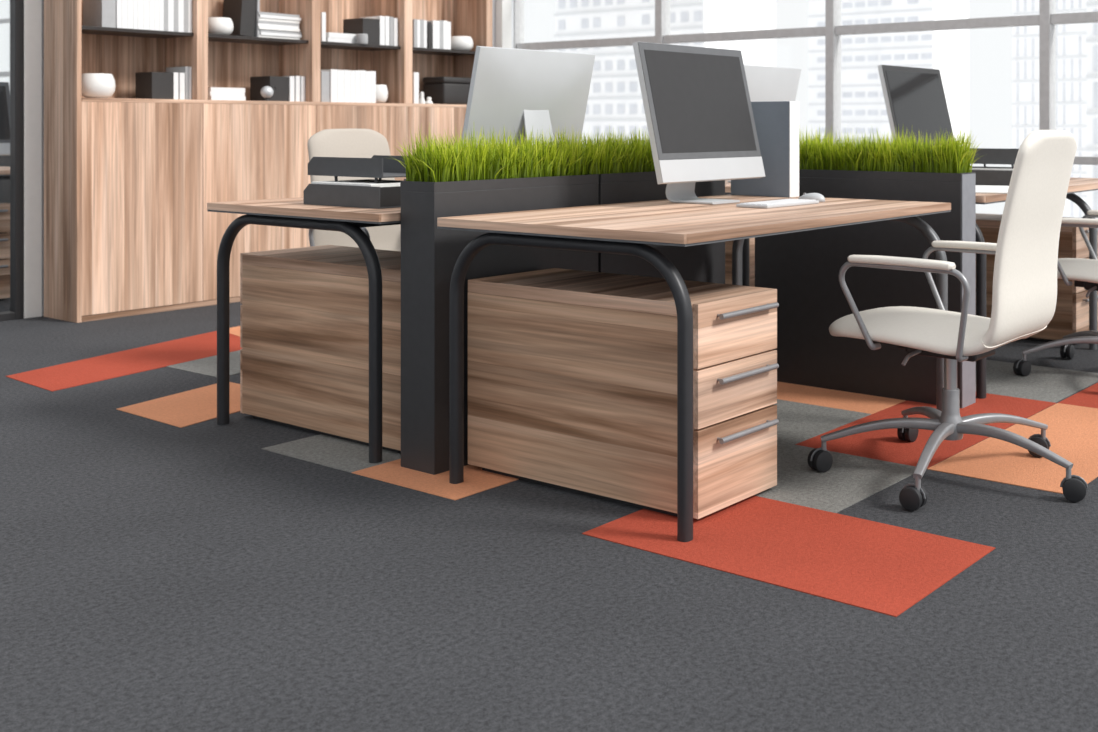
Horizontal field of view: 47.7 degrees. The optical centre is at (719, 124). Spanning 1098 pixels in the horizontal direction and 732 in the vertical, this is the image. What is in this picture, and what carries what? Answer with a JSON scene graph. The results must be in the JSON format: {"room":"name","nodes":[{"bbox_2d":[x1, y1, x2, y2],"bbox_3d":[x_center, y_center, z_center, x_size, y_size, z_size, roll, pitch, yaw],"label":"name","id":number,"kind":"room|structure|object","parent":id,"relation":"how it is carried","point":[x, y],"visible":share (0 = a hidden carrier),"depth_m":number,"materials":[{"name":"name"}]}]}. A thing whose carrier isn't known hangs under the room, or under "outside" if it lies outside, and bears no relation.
{"room":"open-plan office","nodes":[
{"label":"open-plan office","id":0,"kind":"room"},
{"bbox_2d":[42,0,513,315],"bbox_3d":[-2.640,-0.440,7.868,0.120,2.900,3.572,0,0,36],"label":"wall","id":1,"kind":"structure","parent":0,"point":[493,1],"depth_m":6.47,"materials":[{"name":"grey paint"}]},
{"bbox_2d":[0,0,23,320],"bbox_3d":[-4.959,-0.440,4.608,0.060,2.900,4.428,0,0,36],"label":"door frame","id":2,"kind":"structure","parent":1,"relation":"in","point":[16,311],"depth_m":6.37,"materials":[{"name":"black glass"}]},
{"bbox_2d":[24,0,41,317],"bbox_3d":[-3.610,-0.440,6.420,0.012,2.900,0.088,0,0,36],"label":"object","id":3,"kind":"structure","parent":1,"relation":"attached to","point":[32,8],"depth_m":6.42,"materials":[{"name":"grey paint"}]},
{"bbox_2d":[496,0,511,47],"bbox_3d":[-1.613,-0.440,9.119,0.070,2.900,0.100,0,0,36],"label":"trim","id":4,"kind":"structure","parent":1,"relation":"attached to","point":[503,7],"depth_m":9.09,"materials":[{"name":"white paint"}]},
{"bbox_2d":[514,0,523,48],"bbox_3d":[-2.040,-0.490,9.664,1.280,3.000,0.100,0,0,36],"label":"window","id":5,"kind":"structure","parent":1,"relation":"in","point":[518,4],"depth_m":9.28,"materials":[{"name":"metal"}]},
{"bbox_2d":[516,0,669,49],"bbox_3d":[-0.948,-0.490,8.871,1.420,3.000,0.100,0,0,36],"label":"window","id":6,"kind":"structure","parent":1,"relation":"in","point":[662,7],"depth_m":8.65,"materials":[{"name":"metal"}]},
{"bbox_2d":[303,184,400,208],"bbox_3d":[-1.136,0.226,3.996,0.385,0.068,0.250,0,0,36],"label":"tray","id":7,"kind":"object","parent":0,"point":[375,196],"depth_m":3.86,"materials":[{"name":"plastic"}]},
{"bbox_2d":[0,298,1097,731],"bbox_3d":[-5.188,1.070,6.896,21.500,0.120,8.260,0,0,36],"label":"floor","id":8,"kind":"structure","parent":0,"point":[156,576],"depth_m":2.58,"materials":[{"name":"carpet"}]},
{"bbox_2d":[0,203,9,299],"bbox_3d":[-4.477,0.732,7.109,0.760,0.557,0.380,0,0,36],"label":"base cabinet","id":9,"kind":"object","parent":8,"relation":"on","point":[4,207],"visible":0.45,"depth_m":7.02,"materials":[{"name":"brown wood"}]},
{"bbox_2d":[0,155,9,202],"bbox_3d":[-6.973,0.400,12.234,0.536,1.220,1.200,0,0,36],"label":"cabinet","id":10,"kind":"object","parent":8,"relation":"on","point":[4,159],"visible":0.02,"depth_m":11.86,"materials":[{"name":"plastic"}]},
{"bbox_2d":[0,166,9,179],"bbox_3d":[-4.715,0.635,6.799,0.820,0.750,1.660,0,0,36],"label":"desk","id":11,"kind":"object","parent":8,"relation":"on","point":[4,171],"visible":0.02,"depth_m":7.14,"materials":[{"name":"brown wood"}]},
{"bbox_2d":[0,82,9,155],"bbox_3d":[-4.551,-0.004,7.335,0.197,0.525,0.575,0,0,36],"label":"computer monitor","id":12,"kind":"object","parent":11,"relation":"on","point":[4,86],"visible":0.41,"depth_m":7.52,"materials":[{"name":"silver metal"}]},
{"bbox_2d":[6,326,241,390],"bbox_3d":[-2.241,1.009,5.514,1.002,0.002,1.856,0,0,20],"label":"carpet","id":13,"kind":"structure","parent":8,"relation":"on","point":[159,355],"depth_m":5.17,"materials":[{"name":"carpet"}]},
{"bbox_2d":[116,382,239,427],"bbox_3d":[-1.871,1.009,4.444,0.550,0.002,0.508,0,0,36],"label":"carpet","id":14,"kind":"structure","parent":8,"relation":"on","point":[183,409],"depth_m":4.36,"materials":[{"name":"orange carpet"}]},
{"bbox_2d":[44,0,491,322],"bbox_3d":[-2.578,-0.240,7.501,0.351,2.500,2.872,0,0,36],"label":"bookcase","id":15,"kind":"object","parent":8,"relation":"on","point":[130,182],"visible":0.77,"depth_m":6.78,"materials":[{"name":"brown wood"}]},
{"bbox_2d":[82,73,115,97],"bbox_3d":[-3.272,-0.204,6.420,0.176,0.128,0.176,0,0,36],"label":"bowl","id":16,"kind":"object","parent":15,"relation":"on","point":[94,85],"visible":0.82,"depth_m":6.35,"materials":[{"name":"white ceramic"}]},
{"bbox_2d":[83,0,115,27],"bbox_3d":[-3.290,-0.642,6.479,0.200,0.259,0.073,0,0,36],"label":"book","id":17,"kind":"object","parent":15,"relation":"on","point":[99,13],"visible":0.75,"depth_m":6.43,"materials":[{"name":"paper"}]},
{"bbox_2d":[116,0,121,27],"bbox_3d":[-3.255,-0.638,6.519,0.200,0.251,0.025,0,0,36],"label":"book","id":18,"kind":"object","parent":15,"relation":"on","point":[118,2],"visible":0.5,"depth_m":6.46,"materials":[{"name":"paper"}]},
{"bbox_2d":[122,0,127,28],"bbox_3d":[-3.238,-0.637,6.543,0.200,0.250,0.031,0,0,36],"label":"book","id":19,"kind":"object","parent":15,"relation":"on","point":[124,2],"visible":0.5,"depth_m":6.49,"materials":[{"name":"paper"}]},
{"bbox_2d":[128,0,132,28],"bbox_3d":[-3.219,-0.639,6.568,0.200,0.254,0.029,0,0,36],"label":"book","id":20,"kind":"object","parent":15,"relation":"on","point":[130,2],"visible":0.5,"depth_m":6.51,"materials":[{"name":"paper"}]},
{"bbox_2d":[133,0,137,28],"bbox_3d":[-3.203,-0.637,6.591,0.200,0.250,0.024,0,0,36],"label":"book","id":21,"kind":"object","parent":15,"relation":"on","point":[135,2],"visible":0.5,"depth_m":6.53,"materials":[{"name":"paper"}]},
{"bbox_2d":[138,0,143,29],"bbox_3d":[-3.186,-0.639,6.614,0.200,0.252,0.032,0,0,36],"label":"book","id":22,"kind":"object","parent":15,"relation":"on","point":[140,2],"visible":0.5,"depth_m":6.56,"materials":[{"name":"paper"}]},
{"bbox_2d":[144,0,148,29],"bbox_3d":[-3.167,-0.638,6.640,0.200,0.252,0.030,0,0,36],"label":"book","id":23,"kind":"object","parent":15,"relation":"on","point":[146,2],"visible":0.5,"depth_m":6.58,"materials":[{"name":"paper"}]},
{"bbox_2d":[149,0,153,29],"bbox_3d":[-3.150,-0.641,6.664,0.200,0.256,0.028,0,0,36],"label":"book","id":24,"kind":"object","parent":15,"relation":"on","point":[151,2],"visible":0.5,"depth_m":6.60,"materials":[{"name":"paper"}]},
{"bbox_2d":[135,72,172,98],"bbox_3d":[-3.109,-0.214,6.720,0.170,0.148,0.122,0,0,36],"label":"book","id":25,"kind":"object","parent":15,"relation":"on","point":[148,85],"visible":0.86,"depth_m":6.67,"materials":[{"name":"paper"}]},
{"bbox_2d":[154,0,158,30],"bbox_3d":[-3.134,-0.637,6.687,0.200,0.249,0.025,0,0,36],"label":"book","id":26,"kind":"object","parent":15,"relation":"on","point":[156,2],"visible":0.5,"depth_m":6.63,"materials":[{"name":"paper"}]},
{"bbox_2d":[159,0,163,30],"bbox_3d":[-3.118,-0.637,6.708,0.200,0.249,0.026,0,0,36],"label":"book","id":27,"kind":"object","parent":15,"relation":"on","point":[161,2],"visible":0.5,"depth_m":6.65,"materials":[{"name":"paper"}]},
{"bbox_2d":[168,0,173,31],"bbox_3d":[-3.086,-0.640,6.752,0.200,0.254,0.032,0,0,36],"label":"book","id":28,"kind":"object","parent":15,"relation":"on","point":[170,2],"visible":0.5,"depth_m":6.70,"materials":[{"name":"paper"}]},
{"bbox_2d":[171,72,177,98],"bbox_3d":[-3.064,-0.215,6.782,0.170,0.149,0.026,0,0,36],"label":"book","id":29,"kind":"object","parent":15,"relation":"on","point":[175,74],"visible":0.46,"depth_m":6.73,"materials":[{"name":"paper"}]},
{"bbox_2d":[166,66,188,99],"bbox_3d":[-3.037,-0.232,6.845,0.200,0.184,0.022,0,0,36],"label":"book","id":30,"kind":"object","parent":15,"relation":"on","point":[185,69],"visible":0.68,"depth_m":6.79,"materials":[{"name":"paper"}]},
{"bbox_2d":[178,0,183,31],"bbox_3d":[-3.052,-0.639,6.799,0.200,0.254,0.032,0,0,36],"label":"book","id":31,"kind":"object","parent":15,"relation":"on","point":[180,2],"visible":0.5,"depth_m":6.74,"materials":[{"name":"paper"}]},
{"bbox_2d":[178,73,184,98],"bbox_3d":[-3.042,-0.215,6.812,0.170,0.149,0.028,0,0,36],"label":"book","id":32,"kind":"object","parent":15,"relation":"on","point":[181,76],"visible":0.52,"depth_m":6.76,"materials":[{"name":"paper"}]},
{"bbox_2d":[188,0,191,32],"bbox_3d":[-3.020,-0.637,6.843,0.200,0.250,0.022,0,0,36],"label":"book","id":33,"kind":"object","parent":15,"relation":"on","point":[189,1],"visible":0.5,"depth_m":6.79,"materials":[{"name":"paper"}]},
{"bbox_2d":[208,17,233,34],"bbox_3d":[-2.871,-0.562,7.005,0.156,0.100,0.156,0,0,36],"label":"bowl","id":34,"kind":"object","parent":15,"relation":"on","point":[216,25],"visible":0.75,"depth_m":6.95,"materials":[{"name":"white ceramic"}]},
{"bbox_2d":[208,96,245,100],"bbox_3d":[-2.901,-0.153,7.074,0.200,0.026,0.217,0,0,36],"label":"book","id":35,"kind":"object","parent":15,"relation":"on","point":[242,98],"visible":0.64,"depth_m":7.01,"materials":[{"name":"paper"}]},
{"bbox_2d":[208,91,244,95],"bbox_3d":[-2.904,-0.178,7.070,0.200,0.024,0.217,0,0,36],"label":"book","id":36,"kind":"object","parent":35,"relation":"on","point":[210,93],"visible":0.73,"depth_m":7.00,"materials":[{"name":"paper"}]},
{"bbox_2d":[208,87,244,91],"bbox_3d":[-2.902,-0.202,7.072,0.200,0.024,0.217,0,0,36],"label":"book","id":37,"kind":"object","parent":36,"relation":"on","point":[215,89],"visible":0.73,"depth_m":7.00,"materials":[{"name":"paper"}]},
{"bbox_2d":[223,0,255,36],"bbox_3d":[-2.829,-0.649,7.191,0.190,0.266,0.109,0,0,36],"label":"book","id":38,"kind":"object","parent":15,"relation":"on","point":[241,13],"visible":0.75,"depth_m":7.13,"materials":[{"name":"paper"}]},
{"bbox_2d":[254,0,259,36],"bbox_3d":[-2.790,-0.638,7.237,0.200,0.252,0.015,0,0,36],"label":"book","id":39,"kind":"object","parent":15,"relation":"on","point":[256,29],"visible":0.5,"depth_m":7.18,"materials":[{"name":"paper"}]},
{"bbox_2d":[260,86,275,100],"bbox_3d":[-2.646,-0.185,7.163,0.087,0.089,0.072,0,0,-20],"label":"ornament","id":40,"kind":"object","parent":15,"relation":"on","point":[266,92],"visible":1,"depth_m":7.14,"materials":[{"name":"silver metal"}]},
{"bbox_2d":[250,76,288,100],"bbox_3d":[-2.699,-0.215,7.328,0.200,0.148,0.131,0,0,36],"label":"book","id":41,"kind":"object","parent":15,"relation":"on","point":[281,83],"visible":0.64,"depth_m":7.28,"materials":[{"name":"paper"}]},
{"bbox_2d":[283,76,293,100],"bbox_3d":[-2.645,-0.216,7.385,0.200,0.151,0.030,0,0,36],"label":"book","id":42,"kind":"object","parent":15,"relation":"on","point":[291,78],"visible":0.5,"depth_m":7.32,"materials":[{"name":"paper"}]},
{"bbox_2d":[282,76,299,101],"bbox_3d":[-2.622,-0.218,7.417,0.200,0.155,0.027,0,0,36],"label":"book","id":43,"kind":"object","parent":15,"relation":"on","point":[296,78],"visible":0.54,"depth_m":7.36,"materials":[{"name":"paper"}]},
{"bbox_2d":[300,76,304,101],"bbox_3d":[-2.599,-0.218,7.448,0.200,0.154,0.027,0,0,36],"label":"book","id":44,"kind":"object","parent":15,"relation":"on","point":[302,78],"visible":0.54,"depth_m":7.38,"materials":[{"name":"paper"}]},
{"bbox_2d":[321,12,325,40],"bbox_3d":[-2.489,-0.602,7.540,0.150,0.179,0.028,0,0,36],"label":"book","id":45,"kind":"object","parent":15,"relation":"on","point":[323,14],"visible":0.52,"depth_m":7.49,"materials":[{"name":"paper"}]},
{"bbox_2d":[321,71,329,101],"bbox_3d":[-2.502,-0.235,7.565,0.200,0.189,0.060,0,0,36],"label":"book","id":46,"kind":"object","parent":15,"relation":"on","point":[325,75],"visible":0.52,"depth_m":7.50,"materials":[{"name":"paper"}]},
{"bbox_2d":[321,69,336,101],"bbox_3d":[-2.462,-0.242,7.603,0.200,0.203,0.048,0,0,36],"label":"book","id":47,"kind":"object","parent":15,"relation":"on","point":[333,72],"visible":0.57,"depth_m":7.54,"materials":[{"name":"paper"}]},
{"bbox_2d":[337,70,343,101],"bbox_3d":[-2.433,-0.241,7.643,0.200,0.201,0.048,0,0,36],"label":"book","id":48,"kind":"object","parent":15,"relation":"on","point":[340,73],"visible":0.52,"depth_m":7.58,"materials":[{"name":"paper"}]},
{"bbox_2d":[326,37,355,42],"bbox_3d":[-2.445,-0.527,7.705,0.200,0.030,0.209,0,0,36],"label":"book","id":49,"kind":"object","parent":15,"relation":"on","point":[328,39],"visible":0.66,"depth_m":7.64,"materials":[{"name":"paper"}]},
{"bbox_2d":[326,32,355,38],"bbox_3d":[-2.440,-0.558,7.710,0.200,0.032,0.209,0,0,36],"label":"book","id":50,"kind":"object","parent":49,"relation":"on","point":[328,34],"visible":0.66,"depth_m":7.63,"materials":[{"name":"paper"}]},
{"bbox_2d":[344,70,350,101],"bbox_3d":[-2.404,-0.241,7.682,0.200,0.202,0.047,0,0,36],"label":"book","id":51,"kind":"object","parent":15,"relation":"on","point":[347,73],"visible":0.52,"depth_m":7.62,"materials":[{"name":"paper"}]},
{"bbox_2d":[353,70,359,102],"bbox_3d":[-2.358,-0.242,7.745,0.200,0.203,0.038,0,0,36],"label":"book","id":52,"kind":"object","parent":15,"relation":"on","point":[357,72],"visible":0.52,"depth_m":7.68,"materials":[{"name":"paper"}]},
{"bbox_2d":[343,18,378,44],"bbox_3d":[-2.301,-0.595,7.841,0.200,0.165,0.127,0,0,36],"label":"book","id":53,"kind":"object","parent":15,"relation":"on","point":[368,26],"visible":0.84,"depth_m":7.79,"materials":[{"name":"paper"}]},
{"bbox_2d":[360,70,365,102],"bbox_3d":[-2.334,-0.243,7.778,0.200,0.205,0.042,0,0,36],"label":"book","id":54,"kind":"object","parent":15,"relation":"on","point":[362,72],"visible":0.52,"depth_m":7.72,"materials":[{"name":"paper"}]},
{"bbox_2d":[366,71,370,102],"bbox_3d":[-2.309,-0.241,7.813,0.200,0.201,0.042,0,0,36],"label":"book","id":55,"kind":"object","parent":15,"relation":"on","point":[368,73],"visible":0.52,"depth_m":7.75,"materials":[{"name":"paper"}]},
{"bbox_2d":[360,16,384,44],"bbox_3d":[-2.249,-0.606,7.912,0.200,0.187,0.038,0,0,36],"label":"book","id":56,"kind":"object","parent":15,"relation":"on","point":[381,18],"visible":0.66,"depth_m":7.85,"materials":[{"name":"paper"}]},
{"bbox_2d":[371,71,375,102],"bbox_3d":[-2.286,-0.242,7.844,0.200,0.203,0.034,0,0,36],"label":"book","id":57,"kind":"object","parent":15,"relation":"on","point":[373,73],"visible":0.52,"depth_m":7.79,"materials":[{"name":"paper"}]},
{"bbox_2d":[376,85,387,102],"bbox_3d":[-2.200,-0.200,7.878,0.120,0.118,0.120,0,0,36],"label":"pot","id":58,"kind":"object","parent":15,"relation":"on","point":[381,90],"visible":0.69,"depth_m":7.83,"materials":[{"name":"white ceramic"}]},
{"bbox_2d":[389,17,393,45],"bbox_3d":[-2.205,-0.606,7.973,0.200,0.188,0.029,0,0,36],"label":"book","id":59,"kind":"object","parent":15,"relation":"on","point":[391,19],"visible":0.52,"depth_m":7.91,"materials":[{"name":"paper"}]},
{"bbox_2d":[412,19,416,46],"bbox_3d":[-2.091,-0.605,8.131,0.200,0.186,0.027,0,0,36],"label":"book","id":60,"kind":"object","parent":15,"relation":"on","point":[414,21],"visible":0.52,"depth_m":8.07,"materials":[{"name":"paper"}]},
{"bbox_2d":[412,72,418,103],"bbox_3d":[-2.087,-0.245,8.136,0.200,0.208,0.041,0,0,36],"label":"book","id":61,"kind":"object","parent":15,"relation":"on","point":[415,75],"visible":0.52,"depth_m":8.07,"materials":[{"name":"paper"}]},
{"bbox_2d":[427,20,435,48],"bbox_3d":[-1.996,-0.607,8.261,0.200,0.190,0.027,0,0,36],"label":"book","id":62,"kind":"object","parent":15,"relation":"on","point":[433,22],"visible":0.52,"depth_m":8.20,"materials":[{"name":"paper"}]},
{"bbox_2d":[443,21,447,48],"bbox_3d":[-1.940,-0.609,8.338,0.200,0.193,0.036,0,0,36],"label":"book","id":63,"kind":"object","parent":15,"relation":"on","point":[445,23],"visible":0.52,"depth_m":8.28,"materials":[{"name":"paper"}]},
{"bbox_2d":[423,77,470,104],"bbox_3d":[-1.868,-0.234,8.471,0.226,0.188,0.314,0,0,36],"label":"storage box","id":64,"kind":"object","parent":15,"relation":"on","point":[441,90],"visible":0.73,"depth_m":8.35,"materials":[{"name":"black cardboard"}]},
{"bbox_2d":[451,36,472,50],"bbox_3d":[-1.797,-0.562,8.484,0.170,0.100,0.170,0,0,36],"label":"bowl","id":65,"kind":"object","parent":15,"relation":"on","point":[465,43],"visible":0.88,"depth_m":8.42,"materials":[{"name":"white ceramic"}]},
{"bbox_2d":[207,197,400,462],"bbox_3d":[-0.928,0.635,4.419,0.906,0.750,1.460,0,0,36],"label":"desk","id":66,"kind":"object","parent":8,"relation":"on","point":[282,212],"visible":0.48,"depth_m":3.81,"materials":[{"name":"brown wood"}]},
{"bbox_2d":[303,155,414,208],"bbox_3d":[-1.142,0.182,4.034,0.440,0.154,0.305,0,0,36],"label":"tray","id":67,"kind":"object","parent":66,"relation":"on","point":[375,193],"visible":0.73,"depth_m":3.92,"materials":[{"name":"plastic"}]},
{"bbox_2d":[462,46,594,147],"bbox_3d":[-0.686,-0.004,4.367,0.197,0.525,0.575,0,0,36],"label":"computer monitor","id":68,"kind":"object","parent":66,"relation":"on","point":[510,88],"visible":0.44,"depth_m":4.29,"materials":[{"name":"silver metal"}]},
{"bbox_2d":[240,245,400,452],"bbox_3d":[-1.216,0.727,4.128,0.890,0.567,0.370,0,0,36],"label":"base cabinet","id":69,"kind":"object","parent":8,"relation":"on","point":[304,311],"visible":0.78,"depth_m":3.99,"materials":[{"name":"brown wood"}]},
{"bbox_2d":[307,129,400,250],"bbox_3d":[-1.349,0.512,4.981,0.760,0.994,0.736,0,0,39],"label":"office chair","id":70,"kind":"object","parent":8,"relation":"on","point":[349,143],"visible":0.12,"depth_m":5.09,"materials":[{"name":"beige leather"}]},
{"bbox_2d":[400,171,724,474],"bbox_3d":[-0.462,0.588,4.145,0.149,0.845,1.435,0,0,36],"label":"planter","id":71,"kind":"object","parent":8,"relation":"on","point":[429,253],"visible":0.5,"depth_m":3.60,"materials":[{"name":"metal"}]},
{"bbox_2d":[398,124,654,181],"bbox_3d":[-0.462,0.079,4.142,0.315,0.196,1.591,0,0,36],"label":"grass","id":72,"kind":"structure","parent":71,"relation":"on","point":[456,162],"depth_m":3.85,"materials":[{"name":"green plant"}]},
{"bbox_2d":[468,268,778,518],"bbox_3d":[-0.278,0.732,3.470,0.872,0.557,0.368,0,0,36],"label":"base cabinet","id":73,"kind":"object","parent":8,"relation":"on","point":[572,374],"visible":0.9,"depth_m":3.30,"materials":[{"name":"brown wood"}]},
{"bbox_2d":[261,360,1097,616],"bbox_3d":[0.365,1.009,4.396,2.213,0.002,3.058,0,0,36],"label":"carpet","id":74,"kind":"structure","parent":8,"relation":"on","point":[887,569],"depth_m":3.46,"materials":[{"name":"carpet"}]},
{"bbox_2d":[1013,210,1097,375],"bbox_3d":[1.610,0.510,4.889,0.760,0.994,0.736,0,0,32],"label":"office chair","id":75,"kind":"object","parent":74,"relation":"on","point":[1084,272],"visible":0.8,"depth_m":4.90,"materials":[{"name":"beige leather"}]},
{"bbox_2d":[437,195,950,541],"bbox_3d":[-0.010,0.635,3.752,0.883,0.750,1.460,0,0,36],"label":"desk","id":76,"kind":"object","parent":8,"relation":"on","point":[632,228],"visible":0.92,"depth_m":3.36,"materials":[{"name":"brown wood"}]},
{"bbox_2d":[633,42,764,203],"bbox_3d":[-0.058,-0.004,4.103,0.197,0.525,0.575,0,0,36],"label":"computer monitor","id":77,"kind":"object","parent":76,"relation":"on","point":[700,121],"visible":1,"depth_m":4.07,"materials":[{"name":"silver metal"}]},
{"bbox_2d":[731,101,798,196],"bbox_3d":[0.163,0.087,4.480,0.262,0.345,0.062,0,0,36],"label":"computer tower","id":78,"kind":"object","parent":76,"relation":"on","point":[776,122],"visible":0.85,"depth_m":4.42,"materials":[{"name":"grey plastic"}]},
{"bbox_2d":[736,199,818,208],"bbox_3d":[0.190,0.253,3.953,0.120,0.012,0.310,0,0,36],"label":"keyboard","id":79,"kind":"object","parent":76,"relation":"on","point":[783,202],"visible":1,"depth_m":3.90,"materials":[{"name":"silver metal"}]},
{"bbox_2d":[798,193,824,201],"bbox_3d":[0.312,0.245,4.173,0.112,0.028,0.062,0,0,45],"label":"computer mouse","id":80,"kind":"object","parent":76,"relation":"on","point":[811,196],"visible":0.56,"depth_m":4.14,"materials":[{"name":"white plastic"}]},
{"bbox_2d":[725,180,748,285],"bbox_3d":[0.208,0.635,5.961,0.870,0.750,1.550,0,0,36],"label":"desk","id":81,"kind":"object","parent":8,"relation":"on","point":[745,253],"visible":0.02,"depth_m":5.13,"materials":[{"name":"brown wood"}]},
{"bbox_2d":[728,65,800,181],"bbox_3d":[0.160,-0.004,5.532,0.197,0.525,0.575,0,0,36],"label":"computer monitor","id":82,"kind":"object","parent":81,"relation":"on","point":[765,83],"visible":0.12,"depth_m":5.53,"materials":[{"name":"silver metal"}]},
{"bbox_2d":[725,238,754,286],"bbox_3d":[-0.097,0.732,5.694,0.810,0.557,0.380,0,0,36],"label":"base cabinet","id":83,"kind":"object","parent":8,"relation":"on","point":[728,244],"visible":0.02,"depth_m":5.35,"materials":[{"name":"brown wood"}]},
{"bbox_2d":[663,0,840,143],"bbox_3d":[0.181,-0.490,8.051,1.370,3.000,0.100,0,0,36],"label":"window","id":84,"kind":"structure","parent":8,"relation":"on","point":[832,7],"depth_m":7.66,"materials":[{"name":"metal"}]},
{"bbox_2d":[755,169,975,407],"bbox_3d":[0.534,0.591,4.656,0.892,0.838,0.122,0,0,36],"label":"planter","id":85,"kind":"object","parent":8,"relation":"on","point":[804,267],"visible":0.59,"depth_m":4.58,"materials":[{"name":"metal"}]},
{"bbox_2d":[799,123,981,172],"bbox_3d":[0.525,0.086,4.645,1.025,0.195,0.317,0,0,36],"label":"grass","id":86,"kind":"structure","parent":85,"relation":"on","point":[816,154],"depth_m":4.55,"materials":[{"name":"green plant"}]},
{"bbox_2d":[835,0,1055,129],"bbox_3d":[1.298,-0.490,7.240,1.390,3.000,0.100,0,0,36],"label":"window","id":87,"kind":"structure","parent":8,"relation":"on","point":[1047,31],"depth_m":6.86,"materials":[{"name":"metal"}]},
{"bbox_2d":[807,130,1087,510],"bbox_3d":[0.684,0.510,3.507,0.760,0.994,0.736,0,0,36],"label":"office chair","id":88,"kind":"object","parent":8,"relation":"on","point":[1024,293],"visible":1,"depth_m":3.39,"materials":[{"name":"beige leather"}]},
{"bbox_2d":[810,447,827,460],"bbox_3d":[0.292,0.958,3.563,0.073,0.036,0.004,0,0,-34],"label":"caster wheel","id":89,"kind":"object","parent":88,"relation":"attached to","point":[817,454],"depth_m":3.55,"materials":[{"name":"plastic"}]},
{"bbox_2d":[902,483,925,498],"bbox_3d":[0.507,0.958,3.208,0.073,0.036,0.004,0,0,37],"label":"caster wheel","id":90,"kind":"object","parent":88,"relation":"attached to","point":[917,487],"depth_m":3.19,"materials":[{"name":"plastic"}]},
{"bbox_2d":[1028,434,1050,446],"bbox_3d":[0.970,0.958,3.721,0.073,0.036,0.004,0,0,24],"label":"caster wheel","id":91,"kind":"object","parent":88,"relation":"attached to","point":[1041,439],"depth_m":3.71,"materials":[{"name":"plastic"}]},
{"bbox_2d":[1060,475,1087,488],"bbox_3d":[0.951,0.958,3.285,0.073,0.036,0.004,0,0,13],"label":"caster wheel","id":92,"kind":"object","parent":88,"relation":"attached to","point":[1070,481],"depth_m":3.27,"materials":[{"name":"plastic"}]},
{"bbox_2d":[976,213,1097,341],"bbox_3d":[1.459,0.732,5.936,0.744,0.557,0.380,0,0,36],"label":"base cabinet","id":93,"kind":"object","parent":8,"relation":"on","point":[1071,315],"visible":0.26,"depth_m":5.63,"materials":[{"name":"brown wood"}]},
{"bbox_2d":[976,177,1097,398],"bbox_3d":[1.131,0.635,5.414,0.866,0.750,1.750,0,0,36],"label":"desk","id":94,"kind":"object","parent":8,"relation":"on","point":[1076,185],"visible":0.16,"depth_m":4.54,"materials":[{"name":"brown wood"}]},
{"bbox_2d":[878,65,953,146],"bbox_3d":[0.916,-0.004,5.589,0.197,0.525,0.575,0,0,36],"label":"computer monitor","id":95,"kind":"object","parent":94,"relation":"on","point":[914,98],"visible":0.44,"depth_m":5.56,"materials":[{"name":"silver metal"}]},
{"bbox_2d":[976,185,1008,193],"bbox_3d":[1.035,0.250,4.810,0.220,0.018,0.340,0,0,19],"label":"magazine","id":96,"kind":"object","parent":94,"relation":"on","point":[979,188],"visible":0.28,"depth_m":4.68,"materials":[{"name":"paper"}]},
{"bbox_2d":[968,148,1018,185],"bbox_3d":[1.190,0.182,5.331,0.440,0.154,0.305,0,0,36],"label":"tray","id":97,"kind":"object","parent":94,"relation":"on","point":[992,176],"visible":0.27,"depth_m":5.20,"materials":[{"name":"plastic"}]},
{"bbox_2d":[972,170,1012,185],"bbox_3d":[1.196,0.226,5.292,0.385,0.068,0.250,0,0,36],"label":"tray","id":98,"kind":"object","parent":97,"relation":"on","point":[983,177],"depth_m":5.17,"materials":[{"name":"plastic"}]},
{"bbox_2d":[1051,11,1097,164],"bbox_3d":[2.422,-0.490,6.423,1.390,3.000,0.100,0,0,36],"label":"window","id":99,"kind":"structure","parent":8,"relation":"on","point":[1080,17],"depth_m":6.71,"materials":[{"name":"metal"}]},
{"label":"outside","id":100,"kind":"structure","parent":0,"visible":0},
{"bbox_3d":[42.509,41.510,228.677,600.000,1.000,380.000,0,0,36],"label":"ground","id":101,"kind":"structure","parent":100,"visible":0},
{"bbox_2d":[554,0,764,144],"bbox_3d":[-7.549,1.085,148.702,23.000,80.150,12.250,0,0,36],"label":"office building","id":102,"kind":"structure","parent":101,"relation":"on","point":[615,99],"depth_m":144.47,"materials":[{"name":"white paint"}]},
{"bbox_2d":[765,0,775,66],"bbox_3d":[-7.794,-6.415,190.903,30.000,95.150,14.250,0,0,36],"label":"office building","id":103,"kind":"structure","parent":101,"relation":"on","point":[770,5],"depth_m":186.74,"materials":[{"name":"white paint"}]},
{"bbox_2d":[808,0,967,144],"bbox_3d":[30.346,-13.915,221.290,25.000,110.150,14.250,0,0,36],"label":"office building","id":104,"kind":"structure","parent":101,"relation":"on","point":[863,106],"depth_m":215.67,"materials":[{"name":"white paint"}]},
{"bbox_2d":[1012,0,1086,217],"bbox_3d":[60.145,-8.915,182.341,29.000,100.150,14.250,0,0,36],"label":"office building","id":105,"kind":"structure","parent":101,"relation":"on","point":[1071,45],"depth_m":180.86,"materials":[{"name":"white paint"}]},
{"bbox_2d":[1086,0,1097,218],"bbox_3d":[37.950,-3.915,103.292,10.000,90.150,12.250,0,0,36],"label":"office building","id":106,"kind":"structure","parent":101,"relation":"on","point":[1092,5],"depth_m":101.16,"materials":[{"name":"white paint"}]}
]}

